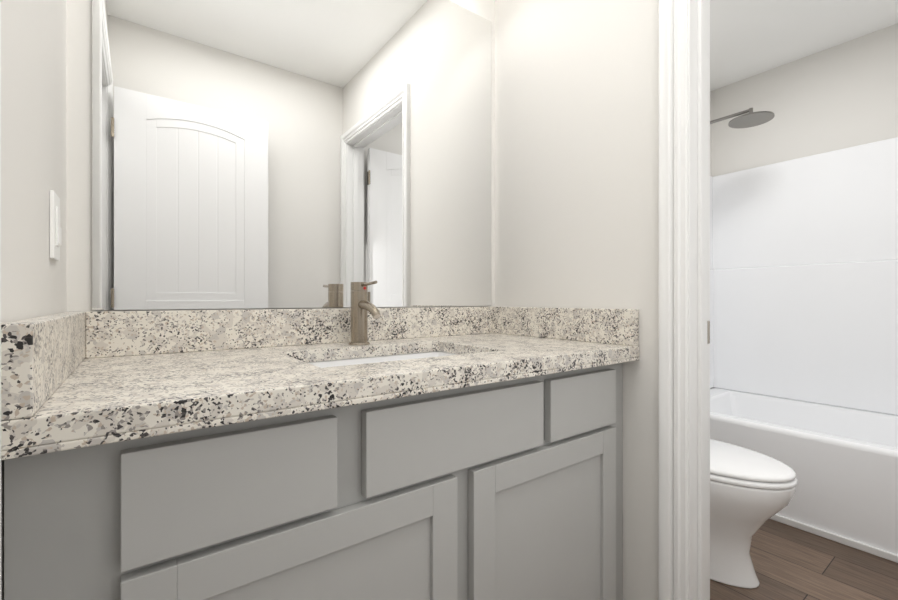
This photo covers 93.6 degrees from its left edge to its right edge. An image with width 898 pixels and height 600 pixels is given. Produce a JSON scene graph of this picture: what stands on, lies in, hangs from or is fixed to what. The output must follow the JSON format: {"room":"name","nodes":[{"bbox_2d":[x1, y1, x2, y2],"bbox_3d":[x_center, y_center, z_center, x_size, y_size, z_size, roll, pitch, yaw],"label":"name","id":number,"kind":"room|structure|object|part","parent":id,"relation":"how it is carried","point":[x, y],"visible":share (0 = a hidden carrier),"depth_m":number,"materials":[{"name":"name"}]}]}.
{"room":"bathroom","nodes":[
{"label":"bathroom","id":0,"kind":"room"},
{"bbox_2d":[1,0,66,599],"bbox_3d":[-0.651,-0.205,0.581,0.115,2.440,0.705,0,0,-36],"label":"wall","id":1,"kind":"structure","parent":0,"point":[33,117],"depth_m":0.60,"materials":[{"name":"paint"}]},
{"bbox_2d":[0,0,0,599],"bbox_3d":[-0.169,-0.040,0.044,0.024,2.110,0.830,0,0,-36],"label":"door frame","id":2,"kind":"structure","parent":1,"relation":"attached to","point":[0,299],"depth_m":0.38,"materials":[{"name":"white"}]},
{"bbox_2d":[50,190,61,260],"bbox_3d":[-0.700,-0.130,0.753,0.010,0.116,0.072,0,0,-36],"label":"switch plate","id":3,"kind":"object","parent":1,"relation":"attached to","point":[55,235],"visible":1,"depth_m":0.74,"materials":[{"name":"white plastic"}]},
{"bbox_2d":[67,0,494,311],"bbox_3d":[-0.801,-0.205,0.979,2.576,2.440,0.115,0,0,-36],"label":"wall","id":4,"kind":"structure","parent":0,"point":[79,155],"depth_m":0.91,"materials":[{"name":"paint"}]},
{"bbox_2d":[85,306,492,358],"bbox_3d":[-0.311,0.075,1.253,1.167,0.100,0.022,0,0,-36],"label":"backsplash","id":5,"kind":"structure","parent":4,"relation":"attached to","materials":[{"name":"stone"}]},
{"bbox_2d":[92,0,490,309],"bbox_3d":[-0.309,-0.519,1.265,1.164,1.082,0.006,0,0,-36],"label":"mirror","id":6,"kind":"object","parent":4,"relation":"attached to","point":[285,153],"visible":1,"depth_m":1.17,"materials":[{"name":"clear glass"}]},
{"bbox_2d":[495,0,657,599],"bbox_3d":[0.415,-0.205,1.403,0.115,2.440,0.745,0,0,-36],"label":"wall","id":7,"kind":"structure","parent":0,"point":[576,153],"depth_m":1.28,"materials":[{"name":"paint"}]},
{"bbox_2d":[658,0,687,599],"bbox_3d":[0.807,-0.040,0.755,0.024,2.110,0.865,0,0,-36],"label":"trim","id":8,"kind":"structure","parent":7,"relation":"attached to","point":[672,299],"depth_m":1.07,"materials":[{"name":"white wood"}]},
{"bbox_2d":[688,0,709,599],"bbox_3d":[0.863,-0.015,0.796,0.117,2.059,0.763,0,0,-36],"label":"trim","id":9,"kind":"structure","parent":7,"relation":"attached to","point":[698,298],"depth_m":1.07,"materials":[{"name":"white wood"}]},
{"bbox_2d":[707,321,709,343],"bbox_3d":[0.681,0.085,1.111,0.026,0.060,0.001,0,0,-36],"label":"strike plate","id":10,"kind":"structure","parent":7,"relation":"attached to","point":[708,332],"depth_m":1.11,"materials":[{"name":"silver metal"}]},
{"bbox_2d":[710,91,710,388],"bbox_3d":[1.026,-0.205,2.389,2.039,2.440,0.115,0,0,-36],"label":"wall","id":11,"kind":"structure","parent":0,"point":[710,136],"depth_m":2.87,"materials":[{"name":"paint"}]},
{"bbox_2d":[710,108,774,127],"bbox_3d":[1.615,-1.045,2.450,0.210,0.090,0.444,0,0,-36],"label":"shower head","id":12,"kind":"object","parent":11,"relation":"attached to","point":[750,118],"visible":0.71,"depth_m":2.36},
{"bbox_2d":[769,514,897,562],"bbox_3d":[1.619,1.000,1.785,0.012,0.030,1.544,0,0,-36],"label":"baseboard","id":13,"kind":"structure","parent":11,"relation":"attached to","point":[890,556],"depth_m":1.76,"materials":[{"name":"white wood"}]},
{"bbox_2d":[710,519,897,599],"bbox_3d":[0.488,1.045,0.948,4.615,0.060,1.795,0,0,-36],"label":"floor","id":14,"kind":"structure","parent":0,"point":[790,562],"depth_m":1.58,"materials":[{"name":"brown wood"}]},
{"bbox_2d":[1,281,638,599],"bbox_3d":[-0.144,0.482,1.027,1.227,1.066,0.583,0,0,-36],"label":"bathroom vanity","id":15,"kind":"object","parent":14,"relation":"on","point":[362,448],"visible":1,"depth_m":0.73,"materials":[{"name":"grey wood"}]},
{"bbox_2d":[1,332,638,451],"bbox_3d":[-0.144,0.140,1.027,1.227,0.030,0.583,0,0,-36],"label":"countertop","id":16,"kind":"structure","parent":15,"relation":"on","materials":[{"name":"stone"}]},
{"bbox_2d":[348,281,380,345],"bbox_3d":[-0.228,0.037,1.157,0.060,0.176,0.149,0,0,-36],"label":"faucet","id":17,"kind":"object","parent":16,"relation":"on","point":[360,305],"depth_m":1.17,"materials":[{"name":"brown"}]},
{"bbox_2d":[710,439,797,588],"bbox_3d":[0.931,0.623,1.717,0.470,0.785,0.769,0,0,-36],"label":"toilet","id":18,"kind":"object","parent":14,"relation":"on","point":[752,492],"visible":0.38,"depth_m":1.48,"materials":[{"name":"white ceramic"}]},
{"bbox_3d":[1.017,0.594,1.600,0.368,0.020,0.470,0,0,-36],"label":"lid","id":19,"kind":"part","parent":18,"relation":"part of","materials":[{"name":"white ceramic"}]},
{"bbox_2d":[710,137,897,554],"bbox_3d":[1.934,0.090,2.017,0.772,1.850,1.544,0,0,-36],"label":"bathtub","id":20,"kind":"object","parent":14,"relation":"on","point":[804,283],"visible":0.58,"depth_m":2.35,"materials":[{"name":"white plastic"}]},
{"bbox_2d":[710,387,897,554],"bbox_3d":[1.934,0.802,2.017,0.772,0.425,1.544,0,0,-36],"label":"tub","id":21,"kind":"object","parent":20,"relation":"in","point":[843,458],"depth_m":1.87,"materials":[{"name":"white ceramic"}]},
{"bbox_2d":[710,0,897,90],"bbox_3d":[0.488,-1.455,0.948,4.615,0.060,1.795,0,0,-36],"label":"ceiling","id":22,"kind":"structure","parent":0,"point":[749,38],"depth_m":2.21,"materials":[{"name":"paint"}]},
{"bbox_2d":[711,23,897,399],"bbox_3d":[2.299,-0.205,2.283,0.115,2.440,1.795,0,0,-36],"label":"wall","id":23,"kind":"structure","parent":0,"point":[841,96],"depth_m":2.44,"materials":[{"name":"paint"}]}
]}

